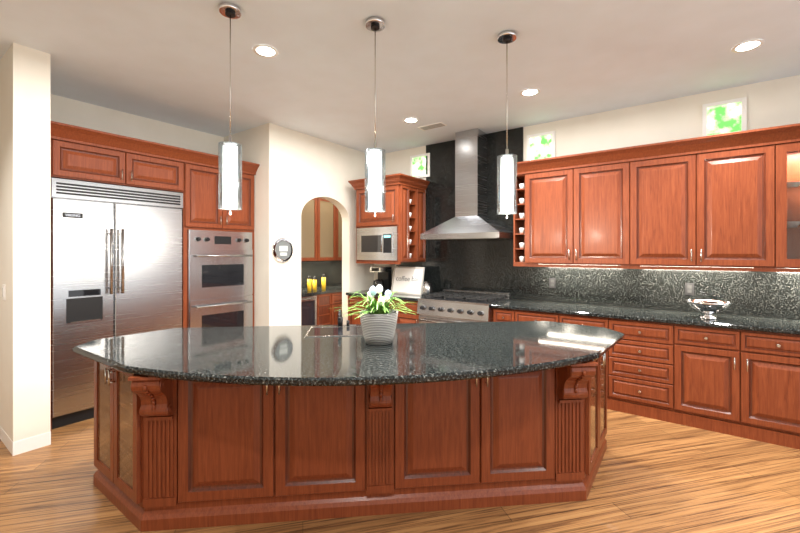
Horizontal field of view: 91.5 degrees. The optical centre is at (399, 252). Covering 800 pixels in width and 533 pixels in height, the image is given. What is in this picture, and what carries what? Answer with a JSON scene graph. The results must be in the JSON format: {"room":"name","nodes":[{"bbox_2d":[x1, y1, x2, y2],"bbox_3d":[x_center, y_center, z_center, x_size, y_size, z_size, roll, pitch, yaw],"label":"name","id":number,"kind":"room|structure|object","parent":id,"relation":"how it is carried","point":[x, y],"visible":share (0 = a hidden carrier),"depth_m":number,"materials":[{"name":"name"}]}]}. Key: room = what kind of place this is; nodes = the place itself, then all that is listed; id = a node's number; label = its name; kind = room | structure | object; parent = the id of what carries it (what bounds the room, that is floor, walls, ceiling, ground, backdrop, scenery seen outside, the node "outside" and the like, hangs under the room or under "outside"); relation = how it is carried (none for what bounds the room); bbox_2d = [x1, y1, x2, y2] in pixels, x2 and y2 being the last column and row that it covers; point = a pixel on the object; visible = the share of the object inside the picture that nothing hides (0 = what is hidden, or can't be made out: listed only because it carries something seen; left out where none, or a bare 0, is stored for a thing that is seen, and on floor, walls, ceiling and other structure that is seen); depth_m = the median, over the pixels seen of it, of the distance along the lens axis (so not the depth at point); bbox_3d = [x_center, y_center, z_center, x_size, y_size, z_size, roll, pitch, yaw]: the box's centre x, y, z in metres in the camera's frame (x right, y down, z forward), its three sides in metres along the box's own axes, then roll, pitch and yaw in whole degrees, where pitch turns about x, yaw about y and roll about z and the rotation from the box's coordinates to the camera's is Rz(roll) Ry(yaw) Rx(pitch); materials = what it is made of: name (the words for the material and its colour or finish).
{"room":"kitchen","nodes":[
{"label":"kitchen","id":0,"kind":"room"},
{"bbox_2d":[0,43,55,441],"bbox_3d":[-3.197,-0.025,3.256,1.000,3.050,0.210,0,0,36],"label":"wall","id":1,"kind":"structure","parent":0,"point":[27,105],"depth_m":2.97,"materials":[{"name":"paint"}]},
{"bbox_2d":[2,284,5,299],"bbox_3d":[-3.088,0.310,3.040,0.070,0.120,0.010,0,0,36],"label":"light switch","id":2,"kind":"object","parent":1,"relation":"attached to","point":[4,292],"visible":1,"depth_m":3.02,"materials":[{"name":"white plastic"}]},
{"bbox_2d":[0,426,17,455],"bbox_3d":[-3.669,1.450,3.475,2.026,0.100,0.014,0,0,36],"label":"baseboard","id":3,"kind":"structure","parent":1,"relation":"attached to","point":[11,446],"depth_m":2.94,"materials":[{"name":"white wood"}]},
{"bbox_2d":[37,431,50,445],"bbox_3d":[-2.862,1.450,3.136,0.322,0.100,0.014,0,0,36],"label":"baseboard","id":4,"kind":"structure","parent":1,"relation":"attached to","point":[45,438],"depth_m":3.03,"materials":[{"name":"white wood"}]},
{"bbox_2d":[56,95,223,154],"bbox_3d":[-2.163,-0.025,5.657,0.150,3.050,4.890,0,0,36],"label":"wall","id":5,"kind":"structure","parent":0,"point":[68,111],"depth_m":4.37,"materials":[{"name":"paint"}]},
{"bbox_2d":[301,198,320,260],"bbox_3d":[-1.564,-0.365,5.994,0.419,0.990,0.418,0,0,36],"label":"upper cabinet","id":6,"kind":"object","parent":5,"relation":"attached to","point":[311,212],"depth_m":5.95,"materials":[{"name":"brown wood"}]},
{"bbox_2d":[301,260,341,288],"bbox_3d":[-1.492,0.357,6.436,0.019,0.451,1.996,0,0,36],"label":"backsplash","id":7,"kind":"structure","parent":5,"relation":"attached to","point":[331,271],"depth_m":6.63,"materials":[{"name":"stone"}]},
{"bbox_2d":[321,198,336,260],"bbox_3d":[-1.329,-0.365,6.318,0.419,0.990,0.418,0,0,36],"label":"upper cabinet","id":8,"kind":"object","parent":5,"relation":"attached to","point":[321,229],"depth_m":6.23,"materials":[{"name":"brown wood"}]},
{"bbox_2d":[337,208,341,259],"bbox_3d":[-1.094,-0.365,6.642,0.419,0.990,0.418,0,0,36],"label":"upper cabinet","id":9,"kind":"object","parent":5,"relation":"attached to","point":[339,219],"depth_m":6.43,"materials":[{"name":"brown wood"}]},
{"bbox_2d":[224,126,259,325],"bbox_3d":[-1.883,-0.025,5.200,0.840,3.050,0.500,0,0,36],"label":"wall","id":10,"kind":"structure","parent":0,"point":[249,139],"depth_m":4.82,"materials":[{"name":"paint"}]},
{"bbox_2d":[260,123,375,325],"bbox_3d":[-1.051,-0.025,5.486,0.150,3.050,1.940,0,0,36],"label":"wall","id":11,"kind":"structure","parent":0,"point":[294,173],"depth_m":4.97,"materials":[{"name":"paint"}]},
{"bbox_2d":[271,238,292,262],"bbox_3d":[-1.440,-0.030,4.792,0.034,0.310,0.310,0,0,36],"label":"wall clock","id":12,"kind":"object","parent":11,"relation":"attached to","point":[281,250],"visible":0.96,"depth_m":4.77,"materials":[{"name":"silver metal"}]},
{"bbox_2d":[0,409,799,532],"bbox_3d":[-0.126,1.550,2.378,9.400,0.100,8.100,0,0,36],"label":"floor","id":13,"kind":"structure","parent":0,"point":[655,476],"depth_m":2.39,"materials":[{"name":"brown wood"}]},
{"bbox_2d":[51,178,182,428],"bbox_3d":[-2.865,0.435,3.893,0.758,2.130,1.066,0,0,36],"label":"fridge","id":14,"kind":"object","parent":13,"relation":"on","point":[116,260],"visible":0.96,"depth_m":3.56,"materials":[{"name":"silver metal"}]},
{"bbox_2d":[50,121,259,430],"bbox_3d":[-2.623,0.210,4.199,0.800,2.580,1.986,0,0,36],"label":"tall cabinet","id":15,"kind":"object","parent":13,"relation":"on","point":[77,153],"visible":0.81,"depth_m":3.92,"materials":[{"name":"brown wood"}]},
{"bbox_2d":[187,230,252,327],"bbox_3d":[-2.251,0.477,4.632,0.712,1.445,0.760,0,0,36],"label":"wall oven","id":16,"kind":"object","parent":15,"relation":"in","point":[219,278],"visible":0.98,"depth_m":4.42,"materials":[{"name":"silver metal"}]},
{"bbox_2d":[301,295,316,324],"bbox_3d":[-1.614,1.064,5.672,0.616,0.872,0.612,0,0,36],"label":"wine fridge","id":17,"kind":"object","parent":13,"relation":"on","point":[308,310],"visible":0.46,"depth_m":5.63,"materials":[{"name":"black glass"}]},
{"bbox_2d":[309,294,332,324],"bbox_3d":[-1.387,1.062,6.069,0.619,0.875,0.290,0,0,36],"label":"base cabinet","id":18,"kind":"object","parent":13,"relation":"on","point":[324,301],"depth_m":5.91,"materials":[{"name":"brown wood"}]},
{"bbox_2d":[301,286,341,295],"bbox_3d":[-1.249,0.604,6.259,0.618,0.038,1.996,0,0,36],"label":"countertop","id":19,"kind":"structure","parent":18,"relation":"on","point":[329,289],"depth_m":6.00,"materials":[{"name":"black stone"}]},
{"bbox_2d":[307,276,311,290],"bbox_3d":[-1.372,0.469,5.904,0.064,0.230,0.064,0,0,21],"label":"bottle","id":20,"kind":"object","parent":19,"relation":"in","point":[309,283],"depth_m":5.88,"materials":[{"name":"yellow glass"}]},
{"bbox_2d":[313,277,316,289],"bbox_3d":[-1.322,0.479,6.041,0.064,0.210,0.064,0,0,21],"label":"bottle","id":21,"kind":"object","parent":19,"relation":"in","point":[314,279],"depth_m":6.01,"materials":[{"name":"yellow glass"}]},
{"bbox_2d":[322,274,325,289],"bbox_3d":[-1.204,0.464,6.152,0.064,0.240,0.064,0,0,21],"label":"bottle","id":22,"kind":"object","parent":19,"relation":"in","point":[323,278],"depth_m":6.13,"materials":[{"name":"yellow glass"}]},
{"bbox_2d":[333,290,341,324],"bbox_3d":[-1.144,1.062,6.403,0.619,0.875,0.535,0,0,36],"label":"base cabinet","id":23,"kind":"object","parent":13,"relation":"on","point":[337,294],"depth_m":6.09,"materials":[{"name":"brown wood"}]},
{"bbox_2d":[93,365,606,531],"bbox_3d":[-0.204,1.062,2.727,2.760,0.875,2.619,0,0,36],"label":"kitchen island","id":24,"kind":"object","parent":13,"relation":"on","point":[197,427],"depth_m":2.17,"materials":[{"name":"brown wood"}]},
{"bbox_2d":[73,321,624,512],"bbox_3d":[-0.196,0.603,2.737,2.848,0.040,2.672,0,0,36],"label":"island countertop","id":25,"kind":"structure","parent":24,"relation":"on","point":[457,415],"depth_m":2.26,"materials":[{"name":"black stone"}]},
{"bbox_2d":[281,309,370,344],"bbox_3d":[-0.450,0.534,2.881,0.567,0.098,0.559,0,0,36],"label":"sink","id":26,"kind":"object","parent":25,"relation":"in","point":[340,332],"depth_m":2.87,"materials":[{"name":"silver metal"}]},
{"bbox_2d":[330,284,418,345],"bbox_3d":[-0.140,0.396,2.518,0.584,0.371,0.655,0,0,36],"label":"potted plant","id":27,"kind":"object","parent":25,"relation":"on","point":[378,319],"visible":1,"depth_m":2.44,"materials":[{"name":"ceramic"}]},
{"bbox_2d":[346,294,393,323],"bbox_3d":[-0.250,1.062,5.717,0.867,0.876,0.599,0,0,36],"label":"base cabinet","id":28,"kind":"object","parent":13,"relation":"on","point":[352,319],"depth_m":5.63,"materials":[{"name":"brown wood"}]},
{"bbox_2d":[394,298,418,323],"bbox_3d":[0.273,1.062,5.337,0.426,0.876,0.599,0,0,36],"label":"base cabinet","id":29,"kind":"object","parent":13,"relation":"on","point":[407,316],"depth_m":5.09,"materials":[{"name":"brown wood"}]},
{"bbox_2d":[346,290,427,301],"bbox_3d":[-0.086,0.603,5.581,1.293,0.038,0.628,0,0,36],"label":"countertop","id":30,"kind":"structure","parent":29,"relation":"on","point":[404,297],"depth_m":5.31,"materials":[{"name":"black stone"}]},
{"bbox_2d":[370,267,391,292],"bbox_3d":[-0.284,0.399,5.768,0.200,0.370,0.262,0,0,36],"label":"coffee maker","id":31,"kind":"object","parent":30,"relation":"on","point":[384,279],"visible":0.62,"depth_m":5.76,"materials":[{"name":"black plastic"}]},
{"bbox_2d":[391,266,424,294],"bbox_3d":[0.106,0.394,5.521,0.520,0.380,0.102,0,0,36],"label":"coffee sign","id":32,"kind":"object","parent":30,"relation":"on","point":[407,280],"visible":1,"depth_m":5.51,"materials":[{"name":"white"}]},
{"bbox_2d":[422,281,431,294],"bbox_3d":[0.369,0.486,5.294,0.137,0.195,0.122,0,0,36],"label":"kettle","id":33,"kind":"object","parent":30,"relation":"on","point":[427,287],"visible":0.81,"depth_m":5.25,"materials":[{"name":"silver metal"}]},
{"bbox_2d":[417,289,510,322],"bbox_3d":[0.786,1.005,4.871,0.946,0.990,0.751,0,0,36],"label":"range","id":34,"kind":"object","parent":13,"relation":"on","point":[448,306],"visible":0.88,"depth_m":4.67,"materials":[{"name":"silver metal"}]},
{"bbox_2d":[491,307,514,321],"bbox_3d":[1.322,1.062,4.575,0.260,0.876,0.599,0,0,36],"label":"base cabinet","id":35,"kind":"object","parent":13,"relation":"on","point":[498,316],"depth_m":4.34,"materials":[{"name":"brown wood"}]},
{"bbox_2d":[515,311,610,409],"bbox_3d":[1.795,1.062,4.232,0.910,0.876,0.599,0,0,36],"label":"base cabinet","id":36,"kind":"object","parent":13,"relation":"on","point":[519,315],"depth_m":3.89,"materials":[{"name":"brown wood"}]},
{"bbox_2d":[611,319,674,422],"bbox_3d":[2.371,1.062,3.813,0.513,0.876,0.599,0,0,36],"label":"base cabinet","id":37,"kind":"object","parent":13,"relation":"on","point":[643,362],"depth_m":3.55,"materials":[{"name":"brown wood"}]},
{"bbox_2d":[675,323,799,449],"bbox_3d":[2.935,1.062,3.403,0.883,0.876,0.599,0,0,36],"label":"base cabinet","id":38,"kind":"object","parent":13,"relation":"on","point":[736,375],"depth_m":3.17,"materials":[{"name":"brown wood"}]},
{"bbox_2d":[491,299,799,334],"bbox_3d":[3.170,0.603,3.215,4.850,0.038,0.628,0,0,36],"label":"countertop","id":39,"kind":"structure","parent":38,"relation":"on","point":[685,319],"depth_m":3.62,"materials":[{"name":"black stone"}]},
{"bbox_2d":[686,299,732,318],"bbox_3d":[2.744,0.508,3.470,0.332,0.150,0.332,0,0,36],"label":"bowl","id":40,"kind":"object","parent":39,"relation":"on","point":[708,308],"visible":1,"depth_m":3.42,"materials":[{"name":"silver metal"}]},
{"bbox_2d":[0,0,799,152],"bbox_3d":[-0.126,-1.600,2.378,9.400,0.100,8.100,0,0,36],"label":"ceiling","id":41,"kind":"structure","parent":0,"point":[454,66],"depth_m":3.12,"materials":[{"name":"paint"}]},
{"bbox_2d":[218,2,241,214],"bbox_3d":[-1.076,-0.893,2.474,0.138,1.306,0.138,0,0,36],"label":"pendant light","id":42,"kind":"object","parent":41,"relation":"hanging from","point":[230,166],"visible":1,"depth_m":2.44,"materials":[{"name":"white glass"}]},
{"bbox_2d":[253,45,277,57],"bbox_3d":[-1.034,-1.546,3.001,0.190,0.005,0.190,0,0,36],"label":"recessed light","id":43,"kind":"object","parent":41,"relation":"in","point":[270,52],"visible":1,"depth_m":3.00,"materials":[{"name":"white"}]},
{"bbox_2d":[365,17,384,216],"bbox_3d":[-0.167,-0.893,2.619,0.138,1.306,0.138,0,0,36],"label":"pendant light","id":44,"kind":"object","parent":41,"relation":"hanging from","point":[375,163],"visible":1,"depth_m":2.58,"materials":[{"name":"white glass"}]},
{"bbox_2d":[403,118,418,122],"bbox_3d":[0.129,-1.546,4.566,0.190,0.005,0.190,0,0,36],"label":"recessed light","id":45,"kind":"object","parent":41,"relation":"in","point":[410,120],"visible":0.96,"depth_m":4.57,"materials":[{"name":"white"}]},
{"bbox_2d":[418,122,446,130],"bbox_3d":[0.396,-1.544,4.781,0.340,0.009,0.140,0,0,36],"label":"ceiling vent","id":46,"kind":"object","parent":41,"relation":"in","point":[432,126],"visible":1,"depth_m":4.77,"materials":[{"name":"white metal"}]},
{"bbox_2d":[497,30,516,218],"bbox_3d":[0.762,-0.893,2.777,0.138,1.306,0.138,0,0,36],"label":"pendant light","id":47,"kind":"object","parent":41,"relation":"hanging from","point":[506,167],"visible":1,"depth_m":2.74,"materials":[{"name":"white glass"}]},
{"bbox_2d":[520,88,539,96],"bbox_3d":[1.257,-1.546,3.772,0.190,0.005,0.190,0,0,36],"label":"recessed light","id":48,"kind":"object","parent":41,"relation":"in","point":[530,92],"visible":1,"depth_m":3.77,"materials":[{"name":"white"}]},
{"bbox_2d":[731,39,764,52],"bbox_3d":[2.608,-1.546,2.926,0.190,0.005,0.190,0,0,36],"label":"recessed light","id":49,"kind":"object","parent":41,"relation":"in","point":[750,45],"visible":1,"depth_m":2.92,"materials":[{"name":"white"}]},
{"bbox_2d":[376,75,799,319],"bbox_3d":[2.542,-0.025,4.179,7.200,3.050,0.150,0,0,36],"label":"wall","id":50,"kind":"structure","parent":0,"point":[771,103],"depth_m":4.02,"materials":[{"name":"paint"}]},
{"bbox_2d":[373,127,799,319],"bbox_3d":[2.453,-0.482,4.138,7.095,2.131,0.019,0,0,36],"label":"backsplash","id":51,"kind":"structure","parent":50,"relation":"attached to","point":[479,265],"depth_m":4.65,"materials":[{"name":"black stone"}]},
{"bbox_2d":[348,173,429,263],"bbox_3d":[-0.156,-0.432,5.575,0.918,1.175,0.718,0,0,36],"label":"upper cabinet","id":52,"kind":"object","parent":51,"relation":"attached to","point":[393,231],"visible":1,"depth_m":5.33,"materials":[{"name":"brown wood"}]},
{"bbox_2d":[356,226,398,260],"bbox_3d":[-0.334,-0.120,5.330,0.714,0.450,0.067,0,0,36],"label":"microwave","id":53,"kind":"object","parent":52,"relation":"in","point":[373,243],"depth_m":5.31,"materials":[{"name":"silver metal"}]},
{"bbox_2d":[410,153,429,177],"bbox_3d":[0.295,-1.260,5.697,0.340,0.340,0.030,0,0,36],"label":"transom","id":54,"kind":"object","parent":51,"relation":"attached to","point":[417,166],"visible":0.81,"depth_m":5.70,"materials":[{"name":"white"}]},
{"bbox_2d":[420,128,512,240],"bbox_3d":[0.850,-0.856,4.956,1.070,1.380,0.538,0,0,36],"label":"range hood","id":55,"kind":"object","parent":51,"relation":"attached to","point":[470,220],"visible":0.95,"depth_m":4.92,"materials":[{"name":"silver metal"}]},
{"bbox_2d":[527,131,554,160],"bbox_3d":[1.691,-1.260,4.684,0.330,0.340,0.030,0,0,36],"label":"transom","id":56,"kind":"object","parent":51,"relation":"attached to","point":[540,145],"visible":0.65,"depth_m":4.69,"materials":[{"name":"white"}]},
{"bbox_2d":[549,278,554,287],"bbox_3d":[1.796,0.360,4.598,0.070,0.120,0.007,0,0,36],"label":"electrical outlet plate","id":57,"kind":"object","parent":51,"relation":"attached to","point":[551,280],"depth_m":4.60,"materials":[{"name":"grey plastic"}]},
{"bbox_2d":[513,147,632,266],"bbox_3d":[1.886,-0.445,4.320,1.173,1.150,0.349,0,0,36],"label":"upper cabinet","id":58,"kind":"object","parent":51,"relation":"attached to","point":[573,210],"depth_m":4.12,"materials":[{"name":"brown wood"}]},
{"bbox_2d":[685,283,693,294],"bbox_3d":[2.848,0.360,3.834,0.070,0.120,0.007,0,0,36],"label":"electrical outlet plate","id":59,"kind":"object","parent":51,"relation":"attached to","point":[689,288],"depth_m":3.83,"materials":[{"name":"grey plastic"}]},
{"bbox_2d":[633,127,776,270],"bbox_3d":[2.782,-0.445,3.669,1.042,1.150,0.349,0,0,36],"label":"upper cabinet","id":60,"kind":"object","parent":51,"relation":"attached to","point":[725,202],"depth_m":3.48,"materials":[{"name":"brown wood"}]},
{"bbox_2d":[702,97,746,136],"bbox_3d":[3.062,-1.260,3.687,0.320,0.340,0.030,0,0,36],"label":"transom","id":61,"kind":"object","parent":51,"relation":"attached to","point":[725,116],"visible":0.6,"depth_m":3.69,"materials":[{"name":"white"}]},
{"bbox_2d":[777,123,799,270],"bbox_3d":[3.440,-0.445,3.191,0.585,1.150,0.349,0,0,36],"label":"upper cabinet","id":62,"kind":"object","parent":51,"relation":"attached to","point":[788,138],"depth_m":3.20,"materials":[{"name":"brown wood"}]}
]}

